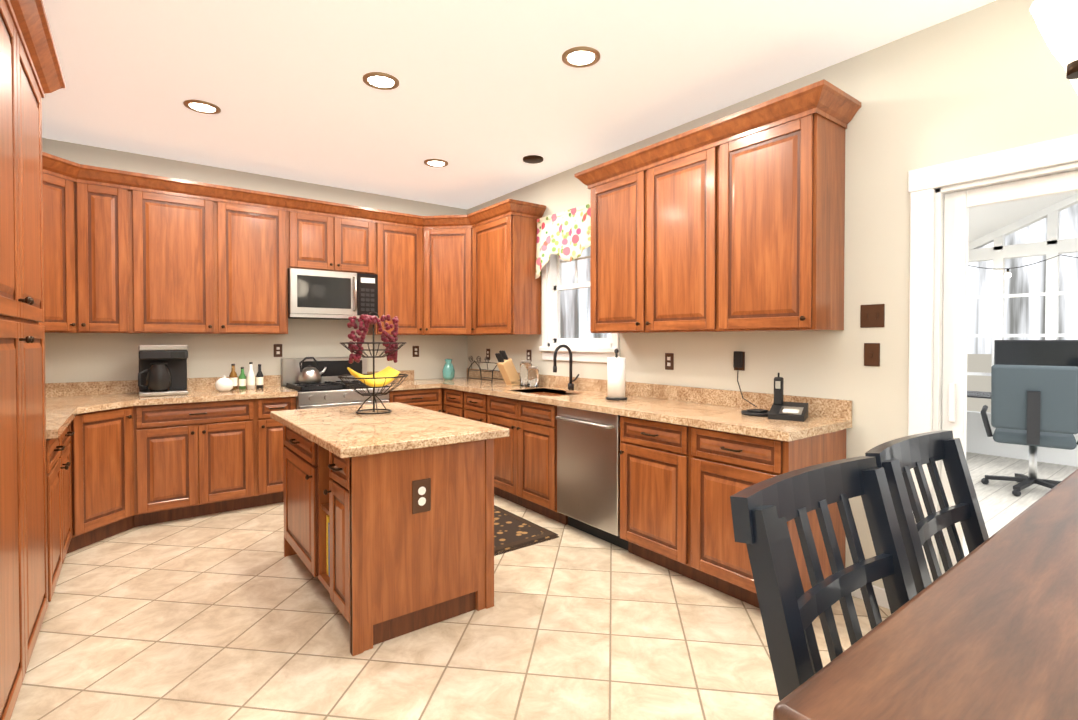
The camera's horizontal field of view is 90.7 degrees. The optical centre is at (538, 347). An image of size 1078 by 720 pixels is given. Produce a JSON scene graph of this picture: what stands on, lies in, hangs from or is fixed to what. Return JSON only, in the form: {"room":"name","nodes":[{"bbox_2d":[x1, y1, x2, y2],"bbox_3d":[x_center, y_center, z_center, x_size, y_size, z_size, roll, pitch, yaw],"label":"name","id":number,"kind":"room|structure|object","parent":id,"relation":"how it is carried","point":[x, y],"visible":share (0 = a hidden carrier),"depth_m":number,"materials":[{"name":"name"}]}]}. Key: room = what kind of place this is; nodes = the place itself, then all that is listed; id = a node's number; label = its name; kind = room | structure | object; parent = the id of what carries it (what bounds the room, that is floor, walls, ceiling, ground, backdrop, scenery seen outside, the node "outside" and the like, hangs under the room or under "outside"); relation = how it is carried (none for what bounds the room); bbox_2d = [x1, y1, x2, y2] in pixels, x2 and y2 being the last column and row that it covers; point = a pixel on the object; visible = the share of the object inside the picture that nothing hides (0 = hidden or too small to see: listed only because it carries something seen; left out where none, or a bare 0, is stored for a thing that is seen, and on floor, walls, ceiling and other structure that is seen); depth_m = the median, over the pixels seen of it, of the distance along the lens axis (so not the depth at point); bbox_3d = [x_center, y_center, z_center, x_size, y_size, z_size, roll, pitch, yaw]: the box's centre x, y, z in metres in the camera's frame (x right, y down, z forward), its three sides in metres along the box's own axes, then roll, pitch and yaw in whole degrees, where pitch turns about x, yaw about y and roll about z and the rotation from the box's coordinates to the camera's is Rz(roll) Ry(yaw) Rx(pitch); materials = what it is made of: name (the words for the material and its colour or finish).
{"room":"kitchen","nodes":[
{"label":"kitchen","id":0,"kind":"room"},
{"bbox_2d":[42,138,466,382],"bbox_3d":[-2.394,-0.137,4.842,4.140,2.790,0.120,-1,1,-37],"label":"wall","id":1,"kind":"structure","parent":0,"point":[81,357],"depth_m":4.59,"materials":[{"name":"beige paint"}]},
{"bbox_2d":[45,370,412,397],"bbox_3d":[-2.598,0.297,4.601,3.228,0.099,0.020,-1,1,-37],"label":"backsplash","id":2,"kind":"structure","parent":1,"relation":"attached to","point":[52,390],"depth_m":4.11,"materials":[{"name":"beige stone"}]},
{"bbox_2d":[274,344,281,356],"label":"outlet plates","id":3,"kind":"object","parent":1,"relation":"attached to","point":[277,347],"depth_m":4.79,"materials":[{"name":"brown"}]},
{"bbox_2d":[39,152,545,335],"bbox_3d":[-1.796,-0.691,4.043,3.892,1.160,1.856,-1,1,-37],"label":"upper cabinets","id":4,"kind":"object","parent":1,"relation":"attached to","point":[127,252],"visible":0.92,"depth_m":4.34,"materials":[{"name":"brown wood"}]},
{"bbox_2d":[288,268,377,319],"bbox_3d":[-1.901,-0.475,4.859,0.758,0.415,0.428,-1,1,-37],"label":"microwave","id":5,"kind":"object","parent":1,"relation":"attached to","point":[324,294],"visible":0.96,"depth_m":4.70,"materials":[{"name":"silver metal"}]},
{"bbox_2d":[413,346,418,356],"label":"outlet plates","id":6,"kind":"object","parent":1,"relation":"attached to","point":[415,348],"depth_m":5.59,"materials":[{"name":"brown"}]},
{"bbox_2d":[4,0,995,208],"bbox_3d":[-0.366,-1.533,2.142,4.140,0.080,6.840,-1,1,-37],"label":"ceiling","id":7,"kind":"structure","parent":0,"point":[483,98],"depth_m":2.94,"materials":[{"name":"white paint"}]},
{"bbox_2d":[183,99,220,113],"bbox_3d":[-2.108,-1.504,3.333,0.199,0.012,0.199,0,1,8],"label":"recessed light","id":8,"kind":"object","parent":7,"relation":"in","point":[200,106],"depth_m":3.32,"materials":[{"name":"beige"}]},
{"bbox_2d":[363,72,398,89],"bbox_3d":[-0.890,-1.500,3.001,0.199,0.012,0.199,0,1,8],"label":"recessed light","id":9,"kind":"object","parent":7,"relation":"in","point":[377,80],"depth_m":2.99,"materials":[{"name":"beige"}]},
{"bbox_2d":[424,159,447,166],"bbox_3d":[-0.848,-1.520,4.387,0.199,0.012,0.199,0,1,8],"label":"recessed light","id":10,"kind":"object","parent":7,"relation":"in","point":[429,162],"depth_m":4.37,"materials":[{"name":"beige"}]},
{"bbox_2d":[523,155,543,163],"bbox_3d":[-0.048,-1.514,4.290,0.170,0.020,0.170,-1,1,-37],"label":"recessed light","id":11,"kind":"object","parent":7,"relation":"attached to","point":[532,159],"visible":0.94,"depth_m":4.25,"materials":[{"name":"brown metal"}]},
{"bbox_2d":[562,46,599,67],"bbox_3d":[0.217,-1.496,2.748,0.199,0.012,0.199,0,1,8],"label":"recessed light","id":12,"kind":"object","parent":7,"relation":"in","point":[580,57],"depth_m":2.74,"materials":[{"name":"beige"}]},
{"bbox_2d":[1029,0,1077,94],"bbox_3d":[1.840,-0.986,1.259,0.971,0.989,0.933,-1,1,-37],"label":"chandelier","id":13,"kind":"object","parent":7,"relation":"hanging from","point":[1056,21],"visible":1,"depth_m":1.40,"materials":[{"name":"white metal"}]},
{"bbox_2d":[10,452,1077,719],"bbox_3d":[1.875,1.306,3.265,9.020,0.050,7.820,-1,1,-37],"label":"floor","id":14,"kind":"structure","parent":0,"point":[234,615],"depth_m":2.35,"materials":[{"name":"tile"}]},
{"bbox_2d":[0,0,64,719],"bbox_3d":[-2.070,0.033,1.751,0.676,2.540,1.449,-1,1,-37],"label":"pantry","id":15,"kind":"object","parent":14,"relation":"on","point":[24,87],"visible":1,"depth_m":1.92,"materials":[{"name":"brown wood"}]},
{"bbox_2d":[46,434,84,601],"bbox_3d":[-2.797,0.852,2.712,0.661,0.873,1.087,-1,1,-37],"label":"base cabinet","id":16,"kind":"object","parent":14,"relation":"on","point":[65,456],"depth_m":2.90,"materials":[{"name":"brown wood"}]},
{"bbox_2d":[85,430,152,546],"bbox_3d":[-3.217,0.839,3.535,0.985,0.875,0.985,-1,1,-37],"label":"base cabinet","id":17,"kind":"object","parent":14,"relation":"on","point":[122,456],"depth_m":3.57,"materials":[{"name":"brown wood"}]},
{"bbox_2d":[149,422,268,523],"bbox_3d":[-2.670,0.831,4.153,0.886,0.873,0.661,-1,1,-37],"label":"base cabinet","id":18,"kind":"object","parent":14,"relation":"on","point":[196,471],"depth_m":3.98,"materials":[{"name":"brown wood"}]},
{"bbox_2d":[46,386,297,437],"bbox_3d":[-2.536,0.383,3.443,1.969,0.040,1.944,-1,1,-37],"label":"countertop","id":19,"kind":"structure","parent":18,"relation":"on","point":[75,415],"depth_m":3.82,"materials":[{"name":"beige stone"}]},
{"bbox_2d":[138,345,188,396],"bbox_3d":[-2.846,0.166,4.032,0.308,0.375,0.238,-1,1,-37],"label":"coffee maker","id":20,"kind":"object","parent":19,"relation":"on","point":[162,370],"visible":1,"depth_m":3.96,"materials":[{"name":"black plastic"}]},
{"bbox_2d":[215,373,235,391],"bbox_3d":[-2.536,0.285,4.290,0.130,0.129,0.128,-1,1,-37],"label":"jar","id":21,"kind":"object","parent":19,"relation":"on","point":[223,384],"depth_m":4.26,"materials":[{"name":"white ceramic"}]},
{"bbox_2d":[269,422,282,503],"bbox_3d":[-2.302,0.827,4.464,0.372,0.873,0.607,-1,1,-37],"label":"base cabinet","id":22,"kind":"object","parent":14,"relation":"on","point":[275,428],"depth_m":4.25,"materials":[{"name":"brown wood"}]},
{"bbox_2d":[281,357,388,408],"bbox_3d":[-1.815,0.677,4.761,0.760,1.165,0.716,-1,1,-37],"label":"range","id":23,"kind":"object","parent":14,"relation":"on","point":[331,389],"visible":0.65,"depth_m":4.72,"materials":[{"name":"silver metal"}]},
{"bbox_2d":[298,357,325,383],"bbox_3d":[-2.037,0.198,4.792,0.242,0.233,0.190,-1,1,-37],"label":"kettle","id":24,"kind":"object","parent":23,"relation":"on","point":[309,374],"visible":1,"depth_m":4.72,"materials":[{"name":"silver metal"}]},
{"bbox_2d":[283,426,493,655],"bbox_3d":[-0.911,0.860,2.950,0.735,0.850,1.309,-1,1,-37],"label":"kitchen island","id":25,"kind":"object","parent":14,"relation":"on","point":[388,526],"depth_m":2.45,"materials":[{"name":"brown wood"}]},
{"bbox_2d":[270,402,508,457],"bbox_3d":[-0.900,0.415,2.958,0.820,0.040,1.420,-1,1,-37],"label":"island countertop","id":26,"kind":"structure","parent":25,"relation":"on","point":[340,431],"depth_m":2.64,"materials":[{"name":"beige stone"}]},
{"bbox_2d":[338,312,407,413],"bbox_3d":[-0.999,0.085,3.217,0.409,0.607,0.409,-1,1,-37],"label":"fruit basket","id":27,"kind":"object","parent":26,"relation":"on","point":[385,376],"visible":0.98,"depth_m":3.19,"materials":[{"name":"grey metal"}]},
{"bbox_2d":[388,388,441,412],"bbox_3d":[-1.324,0.816,5.205,0.549,0.873,0.607,-1,1,-37],"label":"base cabinet","id":28,"kind":"object","parent":14,"relation":"on","point":[426,399],"depth_m":4.98,"materials":[{"name":"brown wood"}]},
{"bbox_2d":[387,378,440,389],"bbox_3d":[-1.328,0.358,5.174,0.514,0.040,0.641,-1,1,-37],"label":"countertop","id":29,"kind":"structure","parent":28,"relation":"on","point":[409,383],"depth_m":5.00,"materials":[{"name":"beige stone"}]},
{"bbox_2d":[442,388,446,413],"bbox_3d":[-0.841,0.811,5.525,0.607,0.873,0.680,-1,1,-37],"label":"base cabinet","id":30,"kind":"object","parent":14,"relation":"on","point":[444,390],"depth_m":5.10,"materials":[{"name":"brown wood"}]},
{"bbox_2d":[447,388,454,415],"bbox_3d":[-0.540,0.817,5.128,0.607,0.873,0.464,-1,1,-37],"label":"base cabinet","id":31,"kind":"object","parent":14,"relation":"on","point":[450,391],"depth_m":5.00,"materials":[{"name":"brown wood"}]},
{"bbox_2d":[455,392,478,420],"bbox_3d":[-0.324,0.821,4.842,0.607,0.873,0.548,-1,1,-37],"label":"base cabinet","id":32,"kind":"object","parent":14,"relation":"on","point":[466,403],"depth_m":4.75,"materials":[{"name":"brown wood"}]},
{"bbox_2d":[494,505,558,555],"bbox_3d":[-0.534,1.264,3.887,0.730,0.014,1.300,-1,1,-37],"label":"area rug","id":33,"kind":"object","parent":14,"relation":"on","point":[512,531],"visible":0.4,"depth_m":3.62,"materials":[{"name":"brown fabric"}]},
{"bbox_2d":[479,392,606,524],"bbox_3d":[0.055,0.828,4.341,0.607,0.873,1.004,-1,1,-37],"label":"base cabinet","id":34,"kind":"object","parent":14,"relation":"on","point":[525,461],"depth_m":4.07,"materials":[{"name":"brown wood"}]},
{"bbox_2d":[556,406,627,549],"bbox_3d":[0.522,0.839,3.683,0.657,0.872,0.598,-1,1,-37],"label":"dishwasher","id":35,"kind":"object","parent":14,"relation":"on","point":[588,473],"visible":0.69,"depth_m":3.49,"materials":[{"name":"silver metal"}]},
{"bbox_2d":[619,416,674,569],"bbox_3d":[0.906,0.845,3.216,0.607,0.873,0.599,-1,1,-37],"label":"base cabinet","id":36,"kind":"object","parent":14,"relation":"on","point":[647,447],"depth_m":3.09,"materials":[{"name":"brown wood"}]},
{"bbox_2d":[671,424,846,607],"bbox_3d":[1.182,0.850,2.852,0.607,0.873,0.611,-1,1,-37],"label":"base cabinet","id":37,"kind":"object","parent":14,"relation":"on","point":[693,460],"depth_m":2.70,"materials":[{"name":"brown wood"}]},
{"bbox_2d":[420,376,851,443],"bbox_3d":[0.155,0.372,4.174,0.641,0.040,4.026,-1,1,-37],"label":"countertop","id":38,"kind":"structure","parent":37,"relation":"on","point":[717,417],"depth_m":3.17,"materials":[{"name":"beige stone"}]},
{"bbox_2d":[442,359,454,379],"bbox_3d":[-0.937,0.224,5.556,0.130,0.215,0.156,-1,1,-37],"label":"vase","id":39,"kind":"object","parent":38,"relation":"on","point":[448,371],"visible":1,"depth_m":5.52,"materials":[{"name":"teal ceramic"}]},
{"bbox_2d":[467,356,503,383],"bbox_3d":[-0.524,0.208,5.272,0.172,0.255,0.470,-1,1,-37],"label":"wine rack","id":40,"kind":"object","parent":38,"relation":"on","point":[480,369],"visible":0.9,"depth_m":5.26,"materials":[{"name":"grey metal"}]},
{"bbox_2d":[495,350,519,385],"bbox_3d":[-0.284,0.182,4.863,0.235,0.319,0.100,-1,1,-37],"label":"knife block","id":41,"kind":"object","parent":38,"relation":"on","point":[508,371],"visible":0.98,"depth_m":4.83,"materials":[{"name":"brown wood"}]},
{"bbox_2d":[520,360,538,386],"bbox_3d":[-0.086,0.228,4.747,0.110,0.230,0.215,-1,1,-37],"label":"glass jars","id":42,"kind":"object","parent":38,"relation":"on","point":[529,374],"visible":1,"depth_m":4.73,"materials":[{"name":"white"}]},
{"bbox_2d":[553,344,578,389],"bbox_3d":[0.225,0.161,4.359,0.212,0.376,0.131,-1,1,-37],"label":"faucet","id":43,"kind":"object","parent":38,"relation":"on","point":[570,385],"visible":1,"depth_m":4.41,"materials":[{"name":"black"}]},
{"bbox_2d":[606,349,626,399],"bbox_3d":[0.539,0.182,3.705,0.150,0.351,0.150,-1,1,-37],"label":"paper towel","id":44,"kind":"object","parent":38,"relation":"on","point":[616,379],"visible":1,"depth_m":3.65,"materials":[{"name":"white paper"}]},
{"bbox_2d":[741,373,808,421],"bbox_3d":[1.276,0.252,2.873,0.237,0.235,0.369,-1,1,-37],"label":"phone","id":45,"kind":"object","parent":38,"relation":"on","point":[780,409],"visible":1,"depth_m":2.85,"materials":[{"name":"black plastic"}]},
{"bbox_2d":[730,456,916,700],"bbox_3d":[0.660,0.778,0.811,0.496,1.082,0.564,-1,1,-37],"label":"chair","id":46,"kind":"object","parent":14,"relation":"on","point":[764,512],"visible":0.6,"depth_m":0.95,"materials":[{"name":"black paint"}]},
{"bbox_2d":[773,469,1077,719],"bbox_3d":[1.304,0.857,0.757,1.850,0.920,1.020,-1,1,-37],"label":"dining table","id":47,"kind":"object","parent":14,"relation":"on","point":[987,629],"visible":1,"depth_m":0.71,"materials":[{"name":"brown wood"}]},
{"bbox_2d":[865,430,988,593],"bbox_3d":[1.081,0.773,1.141,0.496,1.082,0.564,-1,1,-37],"label":"chair","id":48,"kind":"object","parent":14,"relation":"on","point":[897,459],"visible":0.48,"depth_m":1.33,"materials":[{"name":"black paint"}]},
{"bbox_2d":[967,340,1077,398],"bbox_3d":[5.159,0.584,5.478,0.720,1.330,1.600,-1,1,-37],"label":"desk","id":49,"kind":"object","parent":14,"relation":"on","point":[1041,352],"visible":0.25,"depth_m":5.60,"materials":[{"name":"black wood"}]},
{"bbox_2d":[980,365,1077,495],"bbox_3d":[4.294,0.700,4.634,0.723,1.117,0.741,-1,1,-37],"label":"office chair","id":50,"kind":"object","parent":14,"relation":"on","point":[1033,407],"visible":0.88,"depth_m":4.44,"materials":[{"name":"grey fabric"}]},
{"bbox_2d":[467,0,1077,588],"bbox_3d":[1.236,-0.116,3.376,0.120,2.790,6.600,-1,1,-37],"label":"wall","id":51,"kind":"structure","parent":0,"point":[987,78],"depth_m":2.66,"materials":[{"name":"beige paint"}]},
{"bbox_2d":[486,349,489,359],"label":"outlet plates","id":52,"kind":"object","parent":51,"relation":"attached to","point":[487,350],"depth_m":5.60,"materials":[{"name":"brown plastic"}]},
{"bbox_2d":[527,350,530,359],"label":"outlet plates","id":53,"kind":"object","parent":51,"relation":"attached to","point":[528,351],"depth_m":5.02,"materials":[{"name":"brown"}]},
{"bbox_2d":[539,249,619,362],"bbox_3d":[0.359,-0.502,4.488,0.170,1.230,0.970,-1,1,-37],"label":"kitchen window","id":54,"kind":"structure","parent":51,"relation":"in","point":[600,350],"depth_m":4.71,"materials":[{"name":"white wood"}]},
{"bbox_2d":[535,203,590,278],"bbox_3d":[0.275,-0.886,4.429,0.077,0.540,0.967,-1,1,-37],"label":"window valance","id":55,"kind":"object","parent":54,"relation":"attached to","point":[565,235],"visible":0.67,"depth_m":4.48,"materials":[{"name":"fabric"}]},
{"bbox_2d":[467,368,851,419],"bbox_3d":[0.409,0.300,4.352,0.020,0.099,4.005,-1,1,-37],"label":"backsplash","id":56,"kind":"structure","parent":51,"relation":"attached to","point":[841,409],"depth_m":3.47,"materials":[{"name":"beige stone"}]},
{"bbox_2d":[665,353,673,369],"label":"outlet plates","id":57,"kind":"object","parent":51,"relation":"attached to","point":[669,357],"depth_m":3.70,"materials":[{"name":"brown"}]},
{"bbox_2d":[574,79,860,332],"bbox_3d":[0.951,-0.680,3.306,0.401,1.160,1.767,-1,1,-37],"label":"upper cabinet","id":58,"kind":"object","parent":51,"relation":"attached to","point":[734,222],"visible":1,"depth_m":2.95,"materials":[{"name":"brown wood"}]},
{"bbox_2d":[733,351,756,406],"label":"power adapter","id":59,"kind":"object","parent":51,"relation":"attached to","point":[738,360],"depth_m":3.25,"materials":[{"name":"black plastic"}]},
{"bbox_2d":[851,585,889,608],"bbox_3d":[0.599,1.270,0.907,3.898,0.090,3.399,-1,1,-37],"label":"baseboard","id":60,"kind":"structure","parent":51,"relation":"attached to","point":[881,596],"depth_m":2.66,"materials":[{"name":"white"}]},
{"bbox_2d":[864,343,879,365],"bbox_3d":[1.677,0.034,2.684,0.014,0.116,0.072,-1,1,-37],"label":"switch plate","id":61,"kind":"object","parent":51,"relation":"attached to","point":[871,350],"depth_m":2.68,"materials":[{"name":"brown"}]},
{"bbox_2d":[860,304,884,327],"bbox_3d":[1.677,-0.160,2.681,0.014,0.116,0.109,-1,1,-37],"label":"switch plate","id":62,"kind":"object","parent":51,"relation":"attached to","point":[872,315],"depth_m":2.68,"materials":[{"name":"brown"}]},
{"bbox_2d":[908,134,1077,581],"bbox_3d":[2.377,0.233,1.874,0.164,2.135,1.830,-1,1,-37],"label":"door frame","id":63,"kind":"structure","parent":51,"relation":"attached to","point":[938,306],"depth_m":2.46,"materials":[{"name":"white wood"}]},
{"bbox_2d":[966,193,1077,466],"bbox_3d":[6.364,-0.438,4.688,0.135,3.396,4.470,-1,1,-37],"label":"wall","id":64,"kind":"structure","parent":0,"point":[978,440],"depth_m":5.91,"materials":[{"name":"white paint"}]},
{"bbox_2d":[968,254,1077,277],"bbox_3d":[4.498,-0.842,3.281,4.383,0.204,4.230,-1,1,-37],"label":"string lights","id":65,"kind":"object","parent":64,"relation":"attached to","point":[1007,275],"visible":0.12,"depth_m":5.88,"materials":[{"name":"black"}]},
{"bbox_2d":[969,192,1077,241],"bbox_3d":[4.447,-1.599,3.214,4.930,1.040,4.739,-1,1,-37],"label":"ceiling","id":66,"kind":"structure","parent":0,"point":[984,220],"depth_m":5.62,"materials":[{"name":"white paint"}]}
]}

